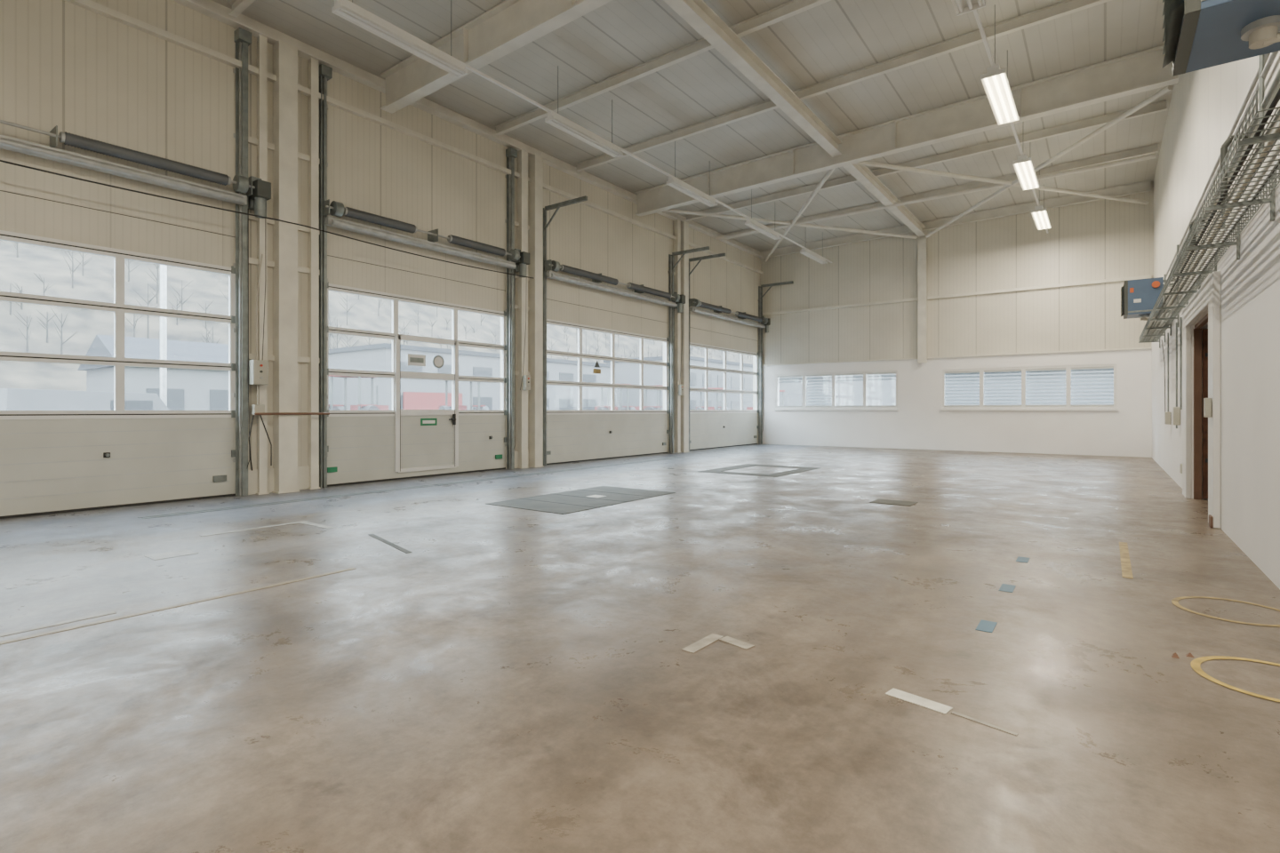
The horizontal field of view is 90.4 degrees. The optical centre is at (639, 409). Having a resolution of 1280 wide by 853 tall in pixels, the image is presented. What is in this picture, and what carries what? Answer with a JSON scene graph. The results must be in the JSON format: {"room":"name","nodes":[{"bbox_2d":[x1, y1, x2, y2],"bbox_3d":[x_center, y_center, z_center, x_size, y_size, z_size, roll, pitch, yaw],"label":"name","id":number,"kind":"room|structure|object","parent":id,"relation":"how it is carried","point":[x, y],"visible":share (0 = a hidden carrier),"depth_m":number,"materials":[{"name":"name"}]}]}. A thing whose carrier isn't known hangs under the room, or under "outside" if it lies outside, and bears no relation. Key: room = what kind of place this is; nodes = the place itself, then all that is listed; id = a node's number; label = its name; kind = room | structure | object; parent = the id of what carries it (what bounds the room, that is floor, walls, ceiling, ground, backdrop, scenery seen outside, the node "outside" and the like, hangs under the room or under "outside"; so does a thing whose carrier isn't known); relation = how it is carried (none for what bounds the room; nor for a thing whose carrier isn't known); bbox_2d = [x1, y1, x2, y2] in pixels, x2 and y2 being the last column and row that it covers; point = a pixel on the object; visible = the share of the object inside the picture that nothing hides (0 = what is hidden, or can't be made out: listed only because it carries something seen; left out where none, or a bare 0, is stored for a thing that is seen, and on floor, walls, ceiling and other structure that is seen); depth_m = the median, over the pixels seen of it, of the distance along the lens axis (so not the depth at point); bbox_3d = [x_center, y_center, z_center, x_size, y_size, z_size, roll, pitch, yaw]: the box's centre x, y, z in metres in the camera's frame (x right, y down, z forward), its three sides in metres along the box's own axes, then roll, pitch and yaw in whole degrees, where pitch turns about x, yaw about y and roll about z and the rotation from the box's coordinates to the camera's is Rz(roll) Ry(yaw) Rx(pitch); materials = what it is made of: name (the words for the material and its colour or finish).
{"room":"empty industrial garage","nodes":[
{"label":"empty industrial garage","id":0,"kind":"room"},
{"bbox_2d":[248,176,271,218],"bbox_3d":[-5.334,-2.980,8.898,0.340,0.580,0.180,0,0,36],"label":"motor","id":1,"kind":"object","parent":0,"point":[261,193],"depth_m":8.81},
{"bbox_2d":[0,240,752,391],"bbox_3d":[-41.403,-16.446,94.122,78.000,35.892,343.000,0,0,36],"label":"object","id":2,"kind":"object","parent":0,"point":[24,268],"visible":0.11,"depth_m":56.52,"materials":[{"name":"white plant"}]},
{"bbox_2d":[0,0,760,470],"bbox_3d":[-3.371,-2.170,12.071,0.200,6.740,25.500,0,0,36],"label":"wall","id":3,"kind":"structure","parent":0,"point":[81,71],"depth_m":9.52,"materials":[{"name":"metal"}]},
{"bbox_2d":[0,148,235,519],"bbox_3d":[-6.779,-0.850,7.297,0.100,4.100,3.870,0,0,36],"label":"leaf","id":4,"kind":"object","parent":3,"relation":"attached to","point":[52,461],"visible":0.98,"depth_m":7.79,"materials":[{"name":"metal"}]},
{"bbox_2d":[0,120,255,205],"bbox_3d":[-6.545,-3.002,7.250,0.367,0.355,4.310,0,0,36],"label":"shaft","id":5,"kind":"object","parent":3,"relation":"attached to","point":[241,184],"visible":1,"depth_m":7.64,"materials":[{"name":"metal"}]},
{"bbox_2d":[247,208,265,467],"bbox_3d":[-5.357,-1.059,8.902,0.272,3.821,0.108,0,0,-5],"label":"operator cable","id":6,"kind":"object","parent":5,"relation":"attached to","point":[248,209],"visible":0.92,"depth_m":8.85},
{"bbox_2d":[233,27,251,495],"bbox_3d":[-6.689,-2.025,7.232,0.158,6.450,4.150,0,0,36],"label":"track","id":7,"kind":"object","parent":3,"relation":"attached to","point":[243,37],"visible":0.91,"depth_m":8.82,"materials":[{"name":"metal"}]},
{"bbox_2d":[64,0,762,274],"bbox_3d":[-3.256,-4.790,11.981,0.088,0.080,25.490,0,0,36],"label":"roof beam","id":8,"kind":"structure","parent":3,"relation":"attached to","point":[88,4],"depth_m":10.06,"materials":[{"name":"metal"}]},
{"bbox_2d":[327,225,506,487],"bbox_3d":[-3.791,-0.850,11.344,0.142,4.100,3.710,0,0,36],"label":"leaf","id":9,"kind":"object","parent":3,"relation":"attached to","point":[364,446],"visible":0.87,"depth_m":11.08,"materials":[{"name":"metal"}]},
{"bbox_2d":[420,418,437,425],"bbox_3d":[-3.780,0.220,11.379,0.006,0.130,0.340,0,0,36],"label":"exit sign","id":10,"kind":"object","parent":9,"relation":"attached to","point":[423,421],"visible":1,"depth_m":11.38,"materials":[{"name":"green plastic"}]},
{"bbox_3d":[-3.828,-0.930,11.371,0.006,1.920,3.630,0,0,36],"label":"glazing","id":11,"kind":"object","parent":9,"relation":"attached to","visible":0},
{"bbox_2d":[408,353,425,366],"bbox_3d":[-3.925,-0.870,11.175,0.006,0.200,0.360,0,0,36],"label":"notice sign","id":12,"kind":"object","parent":11,"relation":"attached to","point":[415,360],"visible":1,"depth_m":11.17,"materials":[{"name":"white paper"}]},
{"bbox_2d":[432,355,444,368],"bbox_3d":[-3.657,-0.870,11.537,0.011,0.240,0.240,0,0,36],"label":"round sign","id":13,"kind":"object","parent":11,"relation":"attached to","point":[438,362],"visible":1,"depth_m":11.53,"materials":[{"name":"metal"}]},
{"bbox_2d":[319,64,517,487],"bbox_3d":[-3.719,-2.025,11.291,0.158,6.450,3.990,0,0,36],"label":"track","id":14,"kind":"object","parent":3,"relation":"attached to","point":[325,73],"visible":0.8,"depth_m":9.79,"materials":[{"name":"metal"}]},
{"bbox_2d":[322,199,520,269],"bbox_3d":[-3.574,-3.002,11.309,0.367,0.355,4.150,0,0,36],"label":"shaft","id":15,"kind":"object","parent":3,"relation":"attached to","point":[337,209],"visible":1,"depth_m":10.73,"materials":[{"name":"metal"}]},
{"bbox_2d":[513,321,526,449],"bbox_3d":[-2.434,-1.059,12.897,0.272,3.821,0.108,0,0,-5],"label":"operator cable","id":16,"kind":"object","parent":15,"relation":"attached to","point":[525,322],"visible":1,"depth_m":12.84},
{"bbox_2d":[248,136,674,383],"bbox_3d":[-4.731,-2.275,10.000,0.048,3.130,20.510,0,0,36],"label":"trim","id":17,"kind":"structure","parent":3,"relation":"attached to","point":[252,140],"depth_m":9.47,"materials":[{"name":"beige paint"}]},
{"bbox_2d":[248,440,674,495],"bbox_3d":[-2.096,1.024,13.617,0.027,0.349,11.600,0,0,36],"label":"baseboard","id":18,"kind":"structure","parent":3,"relation":"attached to","point":[303,472],"depth_m":9.20,"materials":[{"name":"beige paint"}]},
{"bbox_2d":[546,277,668,464],"bbox_3d":[-0.657,-0.850,15.661,0.100,4.100,4.840,0,0,36],"label":"leaf","id":19,"kind":"object","parent":3,"relation":"attached to","point":[580,435],"visible":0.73,"depth_m":15.43,"materials":[{"name":"metal"}]},
{"bbox_2d":[544,259,679,307],"bbox_3d":[-0.423,-3.002,15.614,0.367,0.355,5.280,0,0,36],"label":"shaft","id":20,"kind":"object","parent":3,"relation":"attached to","point":[549,265],"visible":0.99,"depth_m":14.93,"materials":[{"name":"metal"}]},
{"bbox_2d":[689,312,758,450],"bbox_3d":[2.724,-0.850,20.281,0.100,4.100,4.650,0,0,36],"label":"leaf","id":21,"kind":"object","parent":3,"relation":"attached to","point":[708,428],"visible":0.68,"depth_m":20.19,"materials":[{"name":"metal"}]},
{"bbox_2d":[688,298,767,327],"bbox_3d":[2.958,-3.002,20.234,0.367,0.355,5.090,0,0,36],"label":"shaft","id":22,"kind":"object","parent":3,"relation":"attached to","point":[692,302],"visible":1,"depth_m":19.60,"materials":[{"name":"metal"}]},
{"bbox_2d":[514,248,529,277],"bbox_3d":[-2.411,-2.980,12.893,0.340,0.580,0.180,0,0,36],"label":"motor","id":23,"kind":"object","parent":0,"point":[524,260],"depth_m":12.80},
{"bbox_2d":[0,444,1279,852],"bbox_3d":[1.022,1.296,8.856,11.290,0.208,26.100,0,0,36],"label":"floor","id":24,"kind":"structure","parent":0,"point":[515,680],"depth_m":2.98,"materials":[{"name":"concrete"}]},
{"bbox_2d":[255,34,269,495],"bbox_3d":[-5.381,-2.050,9.044,0.128,6.500,0.140,0,0,36],"label":"steel column","id":25,"kind":"structure","parent":24,"relation":"on","point":[261,41],"depth_m":9.01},
{"bbox_2d":[248,360,268,384],"bbox_3d":[-5.332,-0.520,8.897,0.155,0.340,0.200,0,0,36],"label":"control box","id":26,"kind":"object","parent":25,"relation":"attached to","point":[258,369],"visible":1,"depth_m":8.84,"materials":[{"name":"white plastic"}]},
{"bbox_2d":[248,254,271,471],"bbox_3d":[-5.346,-0.673,8.932,0.095,3.055,0.316,0,0,36],"label":"cable","id":27,"kind":"object","parent":25,"relation":"attached to","point":[261,254],"visible":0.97,"depth_m":8.93,"materials":[{"name":"black rubber"}]},
{"bbox_2d":[172,0,763,257],"bbox_3d":[-3.228,-5.410,11.960,0.158,0.220,25.490,0,0,36],"label":"beam","id":28,"kind":"structure","parent":25,"relation":"on","point":[210,8],"depth_m":11.23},
{"bbox_2d":[272,40,299,494],"bbox_3d":[-5.164,-2.050,9.257,0.228,6.500,0.300,0,0,36],"label":"steel column","id":29,"kind":"structure","parent":24,"relation":"on","point":[284,54],"depth_m":9.18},
{"bbox_2d":[254,412,329,415],"bbox_3d":[-5.023,0.060,9.222,0.036,0.036,1.050,0,0,36],"label":"copper pipe","id":30,"kind":"object","parent":29,"relation":"attached to","point":[255,413],"visible":1,"depth_m":9.19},
{"bbox_2d":[307,57,320,489],"bbox_3d":[-4.950,-2.050,9.633,0.128,6.500,0.150,0,0,36],"label":"steel column","id":31,"kind":"structure","parent":24,"relation":"on","point":[313,64],"depth_m":9.61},
{"bbox_2d":[368,534,412,553],"bbox_3d":[-2.262,1.198,5.714,0.050,0.002,1.031,0,0,-40],"label":"tape","id":32,"kind":"object","parent":24,"relation":"on","point":[376,537],"visible":1,"depth_m":5.65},
{"bbox_2d":[137,456,679,519],"bbox_3d":[-2.228,1.197,11.483,0.160,0.006,11.100,0,0,36],"label":"rail","id":33,"kind":"object","parent":24,"relation":"on","point":[148,517],"visible":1,"depth_m":9.03,"materials":[{"name":"metal"}]},
{"bbox_2d":[517,150,528,468],"bbox_3d":[-2.412,-2.050,13.067,0.168,6.500,0.210,0,0,36],"label":"steel column","id":34,"kind":"structure","parent":24,"relation":"on","point":[522,156],"depth_m":13.02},
{"bbox_2d":[522,375,530,390],"bbox_3d":[-2.310,-0.550,12.992,0.115,0.300,0.140,0,0,36],"label":"control box","id":35,"kind":"object","parent":34,"relation":"attached to","point":[526,379],"visible":1,"depth_m":12.95,"materials":[{"name":"grey plastic"}]},
{"bbox_2d":[528,154,543,467],"bbox_3d":[-2.187,-2.050,13.324,0.228,6.500,0.260,0,0,36],"label":"steel column","id":36,"kind":"structure","parent":24,"relation":"on","point":[535,163],"depth_m":13.27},
{"bbox_2d":[543,195,709,465],"bbox_3d":[-0.128,-1.570,15.274,1.248,5.540,5.120,0,0,36],"label":"track","id":37,"kind":"object","parent":24,"relation":"on","point":[671,267],"visible":0.8,"depth_m":16.88,"materials":[{"name":"metal"}]},
{"bbox_2d":[673,219,681,453],"bbox_3d":[1.043,-2.050,17.788,0.168,6.500,0.180,0,0,36],"label":"steel column","id":38,"kind":"structure","parent":24,"relation":"on","point":[676,223],"depth_m":17.74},
{"bbox_2d":[680,221,689,452],"bbox_3d":[1.232,-2.050,17.996,0.228,6.500,0.280,0,0,36],"label":"steel column","id":39,"kind":"structure","parent":24,"relation":"on","point":[684,226],"depth_m":17.91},
{"bbox_2d":[681,633,723,653],"bbox_3d":[0.325,1.198,3.263,0.070,0.002,0.290,0,0,38],"label":"tape","id":40,"kind":"object","parent":24,"relation":"on","point":[711,638],"visible":1,"depth_m":3.25,"materials":[{"name":"paint"}]},
{"bbox_2d":[718,636,754,649],"bbox_3d":[0.496,1.198,3.268,0.070,0.002,0.184,0,0,-41],"label":"tape","id":41,"kind":"object","parent":24,"relation":"on","point":[729,640],"visible":1,"depth_m":3.26,"materials":[{"name":"paint"}]},
{"bbox_2d":[688,253,792,451],"bbox_3d":[3.253,-1.570,19.894,1.248,5.540,4.930,0,0,36],"label":"track","id":42,"kind":"object","parent":24,"relation":"on","point":[760,288],"visible":0.6,"depth_m":22.11,"materials":[{"name":"metal"}]},
{"bbox_2d":[869,498,918,506],"bbox_3d":[3.274,1.197,8.199,0.500,0.006,0.400,0,0,36],"label":"drain cover","id":43,"kind":"object","parent":24,"relation":"on","point":[878,501],"visible":1,"depth_m":8.17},
{"bbox_2d":[885,688,952,714],"bbox_3d":[1.145,1.198,2.616,0.075,0.002,0.246,0,0,-43],"label":"tape","id":44,"kind":"object","parent":24,"relation":"on","point":[941,708],"visible":1,"depth_m":2.61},
{"bbox_2d":[951,711,1018,735],"bbox_3d":[1.313,1.198,2.429,0.020,0.002,0.235,0,0,-42],"label":"tape","id":45,"kind":"object","parent":24,"relation":"on","point":[953,712],"visible":1,"depth_m":2.42,"materials":[{"name":"paint"}]},
{"bbox_2d":[975,619,997,632],"bbox_3d":[1.917,1.198,3.517,0.080,0.002,0.200,0,0,36],"label":"tape","id":46,"kind":"object","parent":24,"relation":"on","point":[984,626],"visible":1,"depth_m":3.52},
{"bbox_2d":[1171,596,1279,626],"bbox_3d":[3.540,1.197,3.791,0.567,0.001,0.572,0,0,36],"label":"circle","id":47,"kind":"object","parent":24,"relation":"on","point":[1174,601],"visible":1,"depth_m":3.86,"materials":[{"name":"paint"}]},
{"bbox_2d":[1190,656,1279,702],"bbox_3d":[2.793,1.197,2.814,0.537,0.001,0.554,0,0,36],"label":"circle","id":48,"kind":"object","parent":24,"relation":"on","point":[1195,664],"visible":1,"depth_m":2.95,"materials":[{"name":"paint"}]},
{"bbox_2d":[211,0,1174,251],"bbox_3d":[1.022,-5.730,8.856,11.290,0.432,26.100,0,0,36],"label":"ceiling","id":49,"kind":"structure","parent":0,"point":[833,38],"depth_m":10.88,"materials":[{"name":"metal"}]},
{"bbox_2d":[228,0,255,17],"bbox_3d":[-1.309,-5.545,5.543,10.503,0.380,0.090,0,0,36],"label":"ceiling beam","id":50,"kind":"structure","parent":49,"relation":"attached to","point":[238,6],"depth_m":8.52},
{"bbox_2d":[331,0,467,78],"bbox_3d":[-2.970,-5.089,8.048,0.180,0.958,1.800,0,0,36],"label":"fluorescent light","id":51,"kind":"object","parent":49,"relation":"hanging from","point":[343,9],"visible":1,"depth_m":7.95,"materials":[{"name":"metal"}]},
{"bbox_2d":[380,0,612,113],"bbox_3d":[0.045,-5.330,7.402,10.522,0.800,0.200,0,0,36],"label":"roof beam","id":52,"kind":"structure","parent":49,"relation":"attached to","point":[509,26],"depth_m":9.03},
{"bbox_2d":[663,0,842,157],"bbox_3d":[2.044,-5.320,10.277,0.200,0.260,6.760,0,0,36],"label":"ridge beam","id":53,"kind":"structure","parent":52,"relation":"attached to","point":[698,14],"depth_m":9.80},
{"bbox_2d":[544,65,623,158],"bbox_3d":[-0.915,-5.089,10.856,0.180,0.958,1.800,0,0,36],"label":"fluorescent light","id":54,"kind":"object","parent":49,"relation":"hanging from","point":[555,120],"visible":1,"depth_m":10.74,"materials":[{"name":"metal"}]},
{"bbox_2d":[494,0,831,135],"bbox_3d":[1.437,-5.545,9.295,10.503,0.380,0.090,0,0,36],"label":"ceiling beam","id":55,"kind":"structure","parent":49,"relation":"attached to","point":[791,8],"depth_m":10.13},
{"bbox_2d":[666,141,717,207],"bbox_3d":[1.140,-5.089,13.664,0.180,0.958,1.800,0,0,36],"label":"fluorescent light","id":56,"kind":"object","parent":49,"relation":"hanging from","point":[673,182],"visible":0.94,"depth_m":13.52,"materials":[{"name":"metal"}]},
{"bbox_2d":[744,189,781,239],"bbox_3d":[3.207,-5.089,16.489,0.180,0.958,1.800,0,0,36],"label":"fluorescent light","id":57,"kind":"object","parent":49,"relation":"hanging from","point":[750,223],"visible":0.96,"depth_m":16.31,"materials":[{"name":"metal"}]},
{"bbox_2d":[800,248,827,263],"bbox_3d":[5.304,-5.089,19.353,0.180,0.958,1.800,0,0,36],"label":"fluorescent light","id":58,"kind":"object","parent":49,"relation":"hanging from","point":[804,252],"visible":0.92,"depth_m":19.26,"materials":[{"name":"metal"}]},
{"bbox_2d":[576,0,1111,172],"bbox_3d":[2.825,-5.545,11.192,10.503,0.380,0.090,0,0,36],"label":"ceiling beam","id":59,"kind":"structure","parent":49,"relation":"attached to","point":[1066,7],"depth_m":10.41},
{"bbox_2d":[634,44,1178,216],"bbox_3d":[4.180,-5.330,13.051,10.522,0.800,0.200,0,0,36],"label":"roof beam","id":60,"kind":"structure","parent":49,"relation":"attached to","point":[1141,71],"depth_m":12.03,"materials":[{"name":"metal"}]},
{"bbox_2d":[685,100,1167,221],"bbox_3d":[5.542,-5.545,14.904,10.503,0.380,0.090,0,0,36],"label":"ceiling beam","id":61,"kind":"structure","parent":49,"relation":"attached to","point":[1161,106],"depth_m":13.81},
{"bbox_2d":[726,144,1158,239],"bbox_3d":[6.960,-5.545,16.840,10.503,0.380,0.090,0,0,36],"label":"ceiling beam","id":62,"kind":"structure","parent":49,"relation":"attached to","point":[1152,148],"depth_m":15.05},
{"bbox_2d":[759,180,1151,259],"bbox_3d":[8.494,-5.500,19.064,10.655,0.460,0.140,0,0,36],"label":"roof beam","id":63,"kind":"structure","parent":49,"relation":"attached to","point":[1138,188],"depth_m":18.15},
{"bbox_2d":[842,163,925,236],"bbox_3d":[6.308,-5.320,16.103,0.200,0.260,7.200,0,0,36],"label":"ridge beam","id":64,"kind":"structure","parent":63,"relation":"attached to","point":[860,172],"depth_m":15.65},
{"bbox_2d":[663,168,917,261],"bbox_3d":[4.221,-5.155,17.637,4.954,0.096,7.101,0,0,36],"label":"wind bracing","id":65,"kind":"object","parent":64,"relation":"attached to","point":[828,173],"visible":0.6,"depth_m":17.38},
{"bbox_2d":[715,153,1155,239],"bbox_3d":[6.448,-5.190,16.099,10.291,0.155,0.100,0,0,36],"label":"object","id":66,"kind":"structure","parent":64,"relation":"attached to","point":[1151,156],"depth_m":15.32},
{"bbox_2d":[855,85,1173,237],"bbox_3d":[8.494,-5.155,14.509,5.183,0.096,7.103,0,0,36],"label":"wind bracing","id":67,"kind":"object","parent":64,"relation":"attached to","point":[1168,88],"visible":0.8,"depth_m":13.85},
{"bbox_2d":[951,0,985,15],"bbox_3d":[3.303,-5.150,6.629,0.300,1.080,1.800,0,0,36],"label":"fluorescent light","id":68,"kind":"object","parent":49,"relation":"hanging from","point":[961,7],"visible":1,"depth_m":7.30,"materials":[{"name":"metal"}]},
{"bbox_2d":[980,4,1019,125],"bbox_3d":[5.399,-5.150,9.494,0.300,1.080,1.800,0,0,36],"label":"fluorescent light","id":69,"kind":"object","parent":49,"relation":"hanging from","point":[995,82],"visible":1,"depth_m":9.36,"materials":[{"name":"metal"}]},
{"bbox_2d":[1012,154,1039,190],"bbox_3d":[7.644,-5.150,12.560,0.300,1.080,1.800,0,0,36],"label":"fluorescent light","id":70,"kind":"object","parent":49,"relation":"hanging from","point":[1023,165],"visible":0.95,"depth_m":12.44,"materials":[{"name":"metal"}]},
{"bbox_2d":[1031,184,1051,230],"bbox_3d":[9.799,-5.150,15.506,0.300,1.080,1.800,0,0,36],"label":"fluorescent light","id":71,"kind":"object","parent":49,"relation":"hanging from","point":[1039,214],"visible":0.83,"depth_m":15.43,"materials":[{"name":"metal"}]},
{"bbox_3d":[-7.069,-5.089,2.448,0.180,0.959,1.800,0,0,36],"label":"fluorescent light","id":72,"kind":"object","parent":49,"relation":"hanging from","visible":0},
{"bbox_2d":[344,0,832,263],"bbox_3d":[-1.222,-4.763,10.436,0.040,0.035,25.200,0,0,36],"label":"rail","id":73,"kind":"object","parent":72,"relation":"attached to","point":[468,67],"visible":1,"depth_m":9.96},
{"bbox_3d":[-2.781,-5.150,-1.683,0.300,1.080,1.800,0,0,36],"label":"fluorescent light","id":74,"kind":"object","parent":49,"relation":"hanging from","visible":0},
{"bbox_2d":[973,9,1048,233],"bbox_3d":[3.539,-4.763,6.952,0.040,0.035,25.200,0,0,36],"label":"rail","id":75,"kind":"object","parent":74,"relation":"attached to","point":[976,12],"visible":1,"depth_m":8.52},
{"bbox_2d":[760,181,1153,457],"bbox_3d":[8.632,-2.290,19.210,11.140,6.980,0.300,0,0,36],"label":"wall","id":76,"kind":"structure","parent":0,"point":[1106,238],"depth_m":18.34,"materials":[{"name":"white paint"}]},
{"bbox_2d":[774,369,898,410],"bbox_3d":[6.309,-0.595,20.743,4.080,1.250,0.130,0,0,36],"label":"frame","id":77,"kind":"object","parent":76,"relation":"attached to","point":[864,407],"visible":1,"depth_m":20.72,"materials":[{"name":"metal"}]},
{"bbox_2d":[778,375,895,405],"bbox_3d":[6.389,-0.575,20.852,3.900,1.012,0.070,0,0,36],"label":"blind slats","id":78,"kind":"object","parent":76,"relation":"attached to","point":[877,376],"visible":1,"depth_m":21.09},
{"bbox_2d":[917,239,926,363],"bbox_3d":[8.472,-3.250,19.060,0.240,3.700,0.128,0,0,36],"label":"steel column","id":79,"kind":"structure","parent":76,"relation":"attached to","point":[922,243],"depth_m":19.01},
{"bbox_2d":[762,274,1151,366],"bbox_3d":[8.527,-2.454,19.100,10.660,1.852,0.098,0,0,36],"label":"trim","id":80,"kind":"structure","parent":76,"relation":"attached to","point":[1122,279],"depth_m":18.23,"materials":[{"name":"beige paint"}]},
{"bbox_2d":[944,368,1113,404],"bbox_3d":[10.694,-0.575,17.701,4.010,1.012,0.070,0,0,36],"label":"blind slats","id":81,"kind":"object","parent":76,"relation":"attached to","point":[1112,369],"visible":1,"depth_m":17.61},
{"bbox_2d":[940,363,1118,410],"bbox_3d":[10.614,-0.575,17.592,4.190,1.210,0.130,0,0,36],"label":"frame","id":82,"kind":"object","parent":76,"relation":"attached to","point":[981,407],"visible":1,"depth_m":17.52,"materials":[{"name":"metal"}]},
{"bbox_2d":[1151,50,1279,589],"bbox_3d":[5.437,-2.290,5.625,0.250,6.980,25.500,0,0,36],"label":"wall","id":83,"kind":"structure","parent":0,"point":[1205,104],"depth_m":5.78,"materials":[{"name":"white paint"}]},
{"bbox_2d":[1120,277,1175,320],"bbox_3d":[8.921,-1.915,11.173,0.740,0.690,0.670,0,0,36],"label":"heater","id":84,"kind":"object","parent":83,"relation":"attached to","point":[1139,297],"visible":0.71,"depth_m":11.02,"materials":[{"name":"metal"}]},
{"bbox_2d":[1161,317,1182,428],"bbox_3d":[9.219,-0.302,11.030,0.024,2.204,4.315,0,0,36],"label":"conduit","id":85,"kind":"object","parent":83,"relation":"attached to","point":[1180,318],"visible":0.61,"depth_m":10.17,"materials":[{"name":"metal"}]},
{"bbox_2d":[1172,407,1180,424],"bbox_3d":[8.341,0.100,9.881,0.080,0.280,0.160,0,0,36],"label":"box","id":86,"kind":"object","parent":83,"relation":"attached to","point":[1176,412],"visible":0.9,"depth_m":9.82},
{"bbox_2d":[1193,313,1207,499],"bbox_3d":[7.169,0.035,7.340,0.980,2.330,2.275,0,0,36],"label":"door","id":87,"kind":"structure","parent":83,"relation":"in","point":[1197,332],"depth_m":8.46,"materials":[{"name":"wood"}]},
{"bbox_2d":[1182,271,1220,528],"bbox_3d":[6.750,-0.100,7.700,0.079,2.600,3.200,0,0,36],"label":"door frame","id":88,"kind":"structure","parent":83,"relation":"attached to","point":[1208,297],"depth_m":6.54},
{"bbox_2d":[1203,398,1211,417],"bbox_3d":[5.836,-0.020,6.535,0.050,0.200,0.120,0,0,36],"label":"switch box","id":89,"kind":"object","parent":83,"relation":"attached to","point":[1207,402],"visible":1,"depth_m":6.49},
{"bbox_2d":[1138,88,1279,348],"bbox_3d":[6.992,-1.460,8.268,0.358,0.320,13.404,0,0,36],"label":"cable tray","id":90,"kind":"object","parent":83,"relation":"attached to","point":[1154,337],"visible":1,"depth_m":4.74,"materials":[{"name":"metal"}]},
{"bbox_2d":[1162,0,1279,76],"bbox_3d":[2.720,-1.915,2.700,0.740,0.690,0.670,0,0,36],"label":"heater","id":91,"kind":"object","parent":83,"relation":"attached to","point":[1198,35],"visible":1,"depth_m":2.78,"materials":[{"name":"metal"}]},
{"bbox_2d":[1163,50,1279,320],"bbox_3d":[5.991,-2.058,6.768,0.198,0.916,14.000,0,0,36],"label":"conduit pipes","id":92,"kind":"object","parent":83,"relation":"attached to","point":[1262,71],"visible":0.39,"depth_m":5.02,"materials":[{"name":"metal"}]},
{"bbox_3d":[3.450,1.480,47.044,350.000,0.140,320.000,0,0,36],"label":"ground","id":93,"kind":"structure","parent":0,"visible":0},
{"bbox_2d":[0,388,169,410],"bbox_3d":[-14.672,0.452,17.212,1.800,1.905,4.449,0,0,25],"label":"van","id":94,"kind":"object","parent":93,"relation":"on","point":[11,399],"visible":0.18,"depth_m":15.97,"materials":[{"name":"white metal"}]},
{"bbox_2d":[77,335,228,410],"bbox_3d":[-24.236,-1.100,32.919,6.600,5.000,6.100,0,0,36],"label":"neighbouring building","id":95,"kind":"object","parent":93,"relation":"on","point":[188,389],"visible":0.38,"depth_m":31.05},
{"bbox_2d":[160,264,167,406],"bbox_3d":[-13.974,-2.030,18.902,1.300,6.859,0.180,0,0,36],"label":"street lamp","id":96,"kind":"object","parent":93,"relation":"on","point":[163,268],"visible":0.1,"depth_m":19.17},
{"bbox_2d":[328,375,388,410],"bbox_3d":[-10.301,0.070,23.496,1.800,2.680,3.330,0,0,2],"label":"tractor","id":97,"kind":"object","parent":93,"relation":"on","point":[332,407],"visible":0.19,"depth_m":22.92,"materials":[{"name":"white metal"}]},
{"bbox_2d":[402,392,462,409],"bbox_3d":[-12.118,0.200,37.371,0.100,2.400,4.000,0,0,36],"label":"gate","id":98,"kind":"object","parent":93,"relation":"on","point":[411,400],"visible":0.36,"depth_m":36.84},
{"bbox_2d":[438,380,489,410],"bbox_3d":[-7.441,0.070,25.919,1.800,2.680,3.330,0,0,-33],"label":"tractor","id":99,"kind":"object","parent":93,"relation":"on","point":[446,406],"visible":0.09,"depth_m":25.46,"materials":[{"name":"white metal"}]},
{"bbox_2d":[328,343,610,410],"bbox_3d":[-11.332,-1.125,45.471,8.300,5.050,20.300,0,0,36],"label":"neighbouring building","id":100,"kind":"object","parent":93,"relation":"on","point":[375,357],"visible":0.37,"depth_m":38.48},
{"bbox_2d":[594,384,635,409],"bbox_3d":[-1.495,0.070,32.299,1.800,2.680,3.330,0,0,-21],"label":"tractor","id":101,"kind":"object","parent":93,"relation":"on","point":[602,407],"visible":0.15,"depth_m":31.39,"materials":[{"name":"white metal"}]},
{"bbox_2d":[634,384,663,409],"bbox_3d":[0.594,0.070,34.375,1.800,2.680,3.330,0,0,-38],"label":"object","id":102,"kind":"object","parent":93,"relation":"on","point":[645,407],"visible":0.09,"depth_m":33.88,"materials":[{"name":"white"}]},
{"bbox_2d":[603,356,752,409],"bbox_3d":[10.795,-1.525,68.931,8.300,5.850,36.300,0,0,36],"label":"neighbouring building","id":103,"kind":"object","parent":93,"relation":"on","point":[625,372],"visible":0.2,"depth_m":55.46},
{"bbox_2d":[696,387,728,409],"bbox_3d":[4.102,0.070,38.181,1.800,2.680,3.330,0,0,-10],"label":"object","id":104,"kind":"object","parent":93,"relation":"on","point":[700,407],"visible":0.16,"depth_m":37.83,"materials":[{"name":"white"}]},
{"bbox_2d":[779,370,1113,406],"bbox_3d":[29.098,-1.325,43.143,40.300,5.450,8.300,0,0,36],"label":"neighbouring building","id":105,"kind":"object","parent":93,"relation":"on","point":[878,392],"visible":0.17,"depth_m":46.32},
{"bbox_3d":[-6.561,-2.250,-1.549,11.140,6.900,0.250,0,0,36],"label":"wall","id":106,"kind":"structure","parent":0,"visible":0},
{"bbox_2d":[0,160,533,278],"bbox_3d":[-6.289,-2.630,7.205,0.020,0.077,14.001,0,0,36],"label":"overhead cable","id":107,"kind":"object","parent":106,"relation":"attached to","point":[10,163],"visible":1,"depth_m":8.36,"materials":[{"name":"black rubber"}]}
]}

